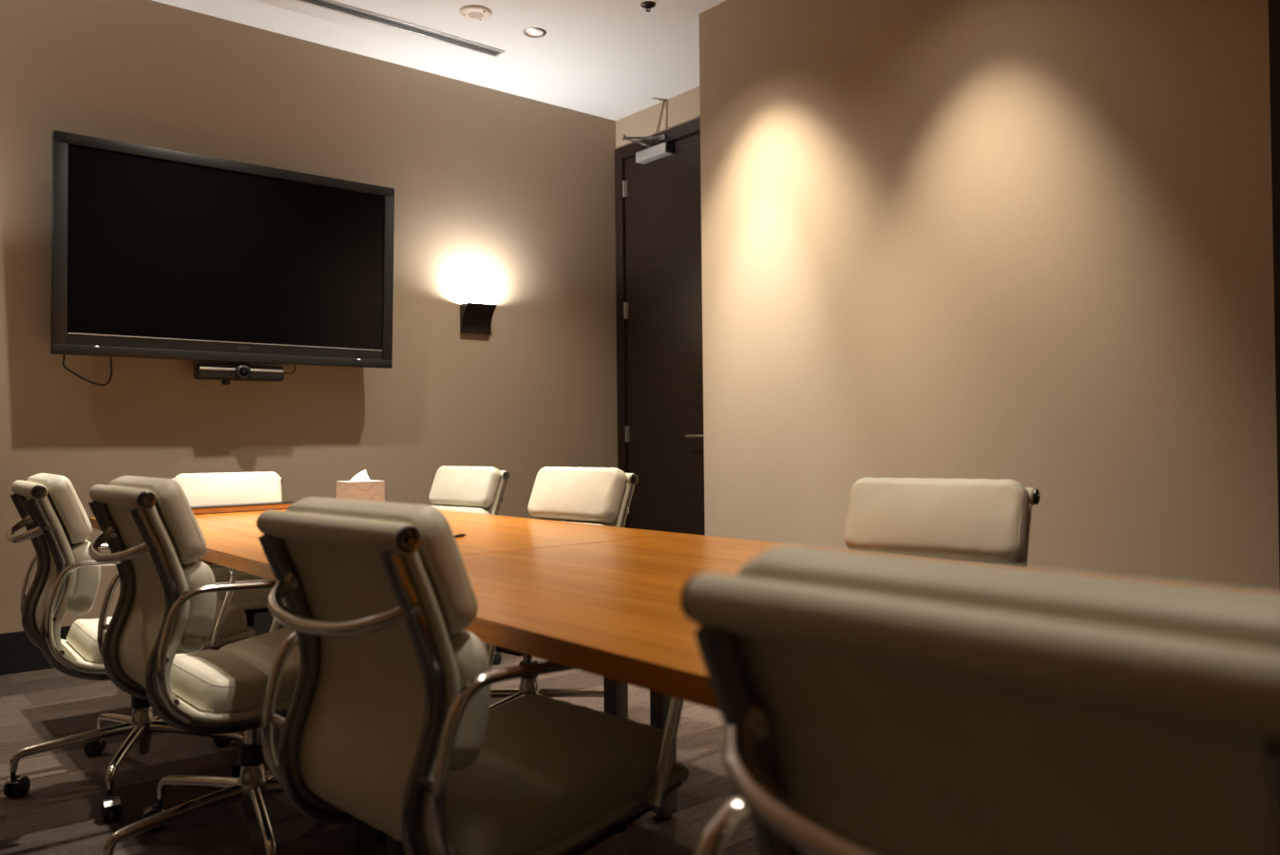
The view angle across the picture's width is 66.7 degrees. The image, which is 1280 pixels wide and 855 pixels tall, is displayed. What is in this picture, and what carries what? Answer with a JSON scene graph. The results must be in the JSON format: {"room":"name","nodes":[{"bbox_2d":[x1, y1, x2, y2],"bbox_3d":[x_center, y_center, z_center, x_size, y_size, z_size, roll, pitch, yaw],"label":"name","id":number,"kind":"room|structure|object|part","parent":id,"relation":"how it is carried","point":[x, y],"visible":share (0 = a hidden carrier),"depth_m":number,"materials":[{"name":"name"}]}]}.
{"room":"conference room","nodes":[
{"label":"conference room","id":0,"kind":"room"},
{"bbox_2d":[0,0,617,633],"bbox_3d":[-2.243,-0.502,5.040,5.632,3.234,0.150,0,-1,-40],"label":"wall","id":1,"kind":"structure","parent":0,"point":[506,200],"depth_m":5.39,"materials":[{"name":"beige paint"}]},
{"bbox_2d":[0,611,286,675],"bbox_3d":[-2.184,1.020,4.948,5.306,0.186,0.014,0,-1,-40],"label":"baseboard","id":2,"kind":"structure","parent":1,"relation":"attached to","point":[18,654],"depth_m":4.43,"materials":[{"name":"black paint"}]},
{"bbox_2d":[50,130,394,368],"bbox_3d":[-2.045,-0.832,4.944,1.646,1.003,0.171,0,-1,-40],"label":"television","id":3,"kind":"object","parent":1,"relation":"attached to","point":[157,253],"visible":1,"depth_m":4.82,"materials":[{"name":"black plastic"}]},
{"bbox_2d":[62,354,113,385],"bbox_3d":[-2.570,-0.265,4.532,0.215,0.136,0.077,0,-1,-40],"label":"power cable","id":4,"kind":"object","parent":3,"relation":"hanging from","point":[64,355],"visible":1,"depth_m":4.57,"materials":[{"name":"black plastic"}]},
{"bbox_2d":[193,362,284,384],"bbox_3d":[-2.034,-0.272,4.952,0.426,0.116,0.112,0,-1,-40],"label":"webcam","id":5,"kind":"object","parent":3,"relation":"attached to","point":[233,372],"visible":1,"depth_m":4.90,"materials":[{"name":"black plastic"}]},
{"bbox_3d":[-2.093,-0.228,4.916,0.044,0.027,0.044,0,-1,-40],"label":"mount knob","id":6,"kind":"part","parent":5,"relation":"part of","materials":[{"name":"black plastic"}]},
{"bbox_3d":[-2.000,-0.277,4.911,0.034,0.034,0.006,0,-1,-40],"label":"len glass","id":7,"kind":"part","parent":5,"relation":"part of","materials":[{"name":"black glass"}]},
{"bbox_2d":[459,302,496,335],"bbox_3d":[-0.983,-0.663,5.933,0.200,0.175,0.105,0,-1,-40],"label":"wall sconce","id":8,"kind":"object","parent":1,"relation":"attached to","point":[475,318],"visible":1,"depth_m":5.93,"materials":[{"name":"brown metal"}]},
{"bbox_2d":[0,641,758,854],"bbox_3d":[0.242,1.108,2.147,5.832,0.120,7.819,0,-1,-40],"label":"floor","id":9,"kind":"structure","parent":0,"point":[59,814],"depth_m":2.87,"materials":[{"name":"grey carpet"}]},
{"bbox_2d":[3,473,255,821],"bbox_3d":[-1.559,0.609,3.003,0.674,0.940,0.718,0,-1,-39],"label":"chair","id":10,"kind":"object","parent":9,"relation":"on","point":[66,579],"visible":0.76,"depth_m":2.82,"materials":[{"name":"leather"}]},
{"bbox_2d":[4,776,29,783],"bbox_3d":[-1.821,1.028,2.845,0.040,0.014,0.048,-1,-1,5],"label":"hood","id":11,"kind":"object","parent":10,"relation":"attached to","point":[12,779],"depth_m":2.83,"materials":[{"name":"silver metal"}]},
{"bbox_3d":[-1.722,0.522,3.168,0.496,0.294,0.080,0,-1,-39],"label":"armrest","id":12,"kind":"part","parent":10,"relation":"part of","materials":[{"name":"silver metal"}]},
{"bbox_3d":[-1.694,0.952,2.909,0.323,0.095,0.033,0,-1,-30],"label":"leg","id":13,"kind":"part","parent":10,"relation":"part of","materials":[{"name":"silver metal"}]},
{"bbox_2d":[100,796,120,807],"bbox_3d":[-1.447,1.022,2.660,0.040,0.014,0.048,0,-1,-39],"label":"hood","id":14,"kind":"object","parent":10,"relation":"attached to","point":[110,802],"depth_m":2.65,"materials":[{"name":"silver metal"}]},
{"bbox_3d":[-1.675,0.955,3.123,0.323,0.095,0.033,-1,-1,40],"label":"leg","id":15,"kind":"part","parent":10,"relation":"part of","materials":[{"name":"silver metal"}]},
{"bbox_3d":[-1.490,0.949,2.822,0.033,0.095,0.323,0,-1,-14],"label":"leg","id":16,"kind":"part","parent":10,"relation":"part of","materials":[{"name":"silver metal"}]},
{"bbox_3d":[-1.425,0.514,2.795,0.496,0.294,0.080,0,-1,-39],"label":"armrest","id":17,"kind":"part","parent":10,"relation":"part of","materials":[{"name":"silver metal"}]},
{"bbox_3d":[-1.349,0.950,2.988,0.323,0.095,0.033,-1,-1,4],"label":"leg","id":18,"kind":"part","parent":10,"relation":"part of","materials":[{"name":"silver metal"}]},
{"bbox_2d":[171,471,286,627],"bbox_3d":[-1.697,0.644,3.993,0.670,0.902,0.720,0,-1,-27],"label":"chair","id":19,"kind":"object","parent":9,"relation":"on","point":[226,487],"visible":0.18,"depth_m":4.16,"materials":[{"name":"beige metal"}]},
{"bbox_2d":[88,476,386,854],"bbox_3d":[-0.989,0.592,2.429,0.667,0.946,0.717,0,-1,-41],"label":"chair","id":20,"kind":"object","parent":9,"relation":"on","point":[166,604],"visible":0.72,"depth_m":2.27,"materials":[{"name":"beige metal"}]},
{"bbox_2d":[143,804,164,816],"bbox_3d":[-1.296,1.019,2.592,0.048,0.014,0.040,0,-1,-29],"label":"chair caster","id":21,"kind":"object","parent":20,"relation":"attached to","point":[153,810],"depth_m":2.58,"materials":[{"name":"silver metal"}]},
{"bbox_3d":[-1.107,0.938,2.322,0.033,0.095,0.323,-1,-1,44],"label":"leg","id":22,"kind":"part","parent":20,"relation":"part of","materials":[{"name":"silver metal"}]},
{"bbox_3d":[-1.172,0.503,2.612,0.496,0.294,0.080,0,-1,-41],"label":"armrest","id":23,"kind":"part","parent":20,"relation":"part of","materials":[{"name":"silver metal"}]},
{"bbox_3d":[-1.144,0.941,2.537,0.323,0.095,0.033,-1,-1,26],"label":"leg","id":24,"kind":"part","parent":20,"relation":"part of","materials":[{"name":"silver metal"}]},
{"bbox_3d":[-0.859,0.494,2.253,0.496,0.294,0.080,0,-1,-41],"label":"armrest","id":25,"kind":"part","parent":20,"relation":"part of","materials":[{"name":"silver metal"}]},
{"bbox_3d":[-0.888,0.935,2.293,0.033,0.095,0.323,0,-1,-29],"label":"leg","id":26,"kind":"part","parent":20,"relation":"part of","materials":[{"name":"silver metal"}]},
{"bbox_3d":[-0.953,0.941,2.639,0.033,0.095,0.323,-1,-1,8],"label":"leg","id":27,"kind":"part","parent":20,"relation":"part of","materials":[{"name":"silver metal"}]},
{"bbox_3d":[-0.795,0.937,2.490,0.323,0.095,0.033,0,-1,-11],"label":"leg","id":28,"kind":"part","parent":20,"relation":"part of","materials":[{"name":"silver metal"}]},
{"bbox_2d":[89,508,684,854],"bbox_3d":[-0.991,0.704,3.305,1.161,0.747,2.147,0,-1,-40],"label":"conference table section","id":29,"kind":"object","parent":9,"relation":"on","point":[232,541],"visible":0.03,"depth_m":2.80,"materials":[{"name":"orange wood"}]},
{"bbox_2d":[191,500,295,515],"bbox_3d":[-1.648,0.334,4.045,0.103,0.028,0.476,-1,-1,44],"label":"wooden tray","id":30,"kind":"object","parent":29,"relation":"on","point":[197,510],"visible":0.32,"depth_m":4.00,"materials":[{"name":"brown wood"}]},
{"bbox_2d":[336,469,384,501],"bbox_3d":[-1.181,0.261,4.112,0.154,0.165,0.144,0,-1,-38],"label":"tissue box","id":31,"kind":"object","parent":29,"relation":"on","point":[360,487],"visible":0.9,"depth_m":4.07,"materials":[{"name":"beige cardboard"}]},
{"bbox_3d":[-0.661,0.705,2.311,0.052,0.710,0.052,0,-1,-40],"label":"leg","id":32,"kind":"part","parent":29,"relation":"part of","materials":[{"name":"black metal"}]},
{"bbox_2d":[454,534,466,537],"bbox_3d":[-0.538,0.313,2.800,0.009,0.011,0.122,-1,-1,28],"label":"pen","id":33,"kind":"object","parent":29,"relation":"on","point":[457,535],"visible":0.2,"depth_m":2.82,"materials":[{"name":"black plastic"}]},
{"bbox_3d":[-0.070,0.706,2.806,0.052,0.710,0.052,0,-1,-40],"label":"leg","id":34,"kind":"part","parent":29,"relation":"part of","materials":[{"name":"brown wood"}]},
{"bbox_2d":[428,465,509,665],"bbox_3d":[-1.012,0.642,4.538,0.700,0.907,0.694,-1,-1,40],"label":"chair","id":35,"kind":"object","parent":9,"relation":"on","point":[471,489],"visible":0.31,"depth_m":4.61,"materials":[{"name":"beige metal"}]},
{"bbox_2d":[256,496,688,854],"bbox_3d":[-0.271,0.583,1.716,0.709,0.930,0.702,0,-1,-45],"label":"chair","id":36,"kind":"object","parent":9,"relation":"on","point":[389,726],"visible":0.99,"depth_m":1.52,"materials":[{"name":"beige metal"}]},
{"bbox_3d":[-0.457,0.500,1.835,0.496,0.294,0.080,0,-1,-45],"label":"armrest","id":37,"kind":"part","parent":36,"relation":"part of","materials":[{"name":"silver metal"}]},
{"bbox_3d":[-0.121,0.492,1.497,0.496,0.294,0.080,0,-1,-45],"label":"armrest","id":38,"kind":"part","parent":36,"relation":"part of","materials":[{"name":"silver metal"}]},
{"bbox_2d":[488,466,638,710],"bbox_3d":[-0.367,0.607,3.318,0.710,0.928,0.708,-1,-1,43],"label":"chair","id":39,"kind":"object","parent":9,"relation":"on","point":[598,496],"visible":0.2,"depth_m":3.40,"materials":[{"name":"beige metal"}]},
{"bbox_3d":[-0.557,0.947,3.387,0.323,0.095,0.033,-1,-1,17],"label":"leg","id":40,"kind":"part","parent":39,"relation":"part of","materials":[{"name":"silver metal"}]},
{"bbox_3d":[-0.483,0.944,3.179,0.033,0.095,0.323,-1,-1,34],"label":"leg","id":41,"kind":"part","parent":39,"relation":"part of","materials":[{"name":"silver metal"}]},
{"bbox_3d":[-0.204,0.944,3.393,0.323,0.095,0.033,0,-1,-19],"label":"leg","id":42,"kind":"part","parent":39,"relation":"part of","materials":[{"name":"silver metal"}]},
{"bbox_2d":[386,534,1279,854],"bbox_3d":[0.392,0.666,1.655,1.161,0.747,2.147,0,-1,-40],"label":"conference table section","id":43,"kind":"object","parent":9,"relation":"on","point":[612,610],"visible":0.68,"depth_m":1.69,"materials":[{"name":"orange wood"}]},
{"bbox_3d":[-0.528,0.701,2.153,0.052,0.710,0.052,0,-1,-40],"label":"leg","id":44,"kind":"part","parent":43,"relation":"part of","materials":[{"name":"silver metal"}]},
{"bbox_3d":[0.062,0.702,2.648,0.052,0.710,0.052,0,-1,-40],"label":"leg","id":45,"kind":"part","parent":43,"relation":"part of","materials":[{"name":"silver metal"}]},
{"bbox_2d":[754,477,1040,854],"bbox_3d":[0.587,0.585,2.179,0.696,0.921,0.697,-1,-1,36],"label":"chair","id":46,"kind":"object","parent":9,"relation":"on","point":[988,521],"visible":0.26,"depth_m":2.30,"materials":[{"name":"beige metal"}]},
{"bbox_2d":[680,544,1279,854],"bbox_3d":[0.444,0.558,0.760,0.706,0.936,0.704,0,-1,-40],"label":"chair","id":47,"kind":"object","parent":9,"relation":"on","point":[869,703],"visible":1,"depth_m":0.61,"materials":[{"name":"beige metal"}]},
{"bbox_3d":[0.237,0.477,0.956,0.496,0.294,0.080,0,-1,-40],"label":"armrest","id":48,"kind":"part","parent":47,"relation":"part of","materials":[{"name":"silver metal"}]},
{"bbox_2d":[152,0,725,120],"bbox_3d":[0.207,-2.261,2.195,5.832,0.150,7.819,0,-1,-40],"label":"ceiling","id":49,"kind":"structure","parent":0,"point":[615,60],"depth_m":5.34,"materials":[{"name":"white paint"}]},
{"bbox_2d":[296,0,505,57],"bbox_3d":[-1.691,-2.126,4.784,2.345,0.006,0.100,0,-1,-40],"label":"ceiling vent","id":50,"kind":"object","parent":49,"relation":"in","point":[334,6],"visible":1,"depth_m":5.15,"materials":[{"name":"silver metal"}]},
{"bbox_2d":[458,4,492,20],"bbox_3d":[-0.844,-2.126,4.998,0.166,0.018,0.166,0,-1,-40],"label":"smoke detector","id":51,"kind":"object","parent":49,"relation":"attached to","point":[475,12],"visible":1,"depth_m":4.97,"materials":[{"name":"beige plastic"}]},
{"bbox_2d":[468,11,483,19],"bbox_3d":[-0.843,-2.118,4.998,0.080,0.004,0.080,-1,-1,33],"label":"grille","id":52,"kind":"object","parent":51,"relation":"attached to","point":[471,14],"depth_m":5.00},
{"bbox_2d":[523,27,546,38],"bbox_3d":[-0.567,-2.131,5.252,0.126,0.006,0.126,0,-1,-40],"label":"recessed light","id":53,"kind":"object","parent":49,"relation":"in","point":[534,32],"visible":1,"depth_m":5.25,"materials":[{"name":"white glass"}]},
{"bbox_2d":[640,0,655,12],"bbox_3d":[0.041,-2.127,4.930,0.076,0.035,0.076,0,-1,-40],"label":"sprinkler","id":54,"kind":"object","parent":49,"relation":"attached to","point":[648,5],"visible":1,"depth_m":4.92,"materials":[{"name":"grey metal"}]},
{"bbox_2d":[615,86,700,149],"bbox_3d":[0.463,-0.515,6.078,0.150,3.234,1.734,0,-1,-40],"label":"wall","id":55,"kind":"structure","parent":0,"point":[684,107],"depth_m":6.36,"materials":[{"name":"beige paint"}]},
{"bbox_2d":[614,117,705,535],"bbox_3d":[0.216,-0.408,6.285,0.162,3.030,1.084,0,-1,-40],"label":"door","id":56,"kind":"structure","parent":55,"relation":"in","point":[658,202],"depth_m":6.35,"materials":[{"name":"brown wood"}]},
{"bbox_2d":[622,133,674,164],"bbox_3d":[0.013,-1.827,6.284,0.284,0.136,0.308,0,-1,-40],"label":"door closer","id":57,"kind":"object","parent":56,"relation":"attached to","point":[664,149],"depth_m":6.29,"materials":[{"name":"silver metal"}]},
{"bbox_3d":[-0.010,-1.841,6.303,0.032,0.031,0.251,-1,-1,45],"label":"arm","id":58,"kind":"part","parent":57,"relation":"part of","materials":[{"name":"silver metal"}]},
{"bbox_3d":[0.373,0.052,6.021,0.065,0.052,0.204,0,-1,-40],"label":"handle","id":59,"kind":"part","parent":56,"relation":"part of","materials":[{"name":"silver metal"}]},
{"bbox_2d":[698,0,1279,592],"bbox_3d":[2.253,-0.580,2.837,0.150,3.234,5.836,0,-1,-40],"label":"wall","id":60,"kind":"structure","parent":0,"point":[1027,242],"depth_m":3.74,"materials":[{"name":"beige paint"}]},
{"bbox_2d":[1267,0,1279,581],"bbox_3d":[2.352,-0.584,2.588,0.020,3.233,1.167,0,-1,-40],"label":"trim","id":61,"kind":"structure","parent":60,"relation":"attached to","point":[1273,5],"depth_m":3.02,"materials":[{"name":"brown wood"}]}
]}

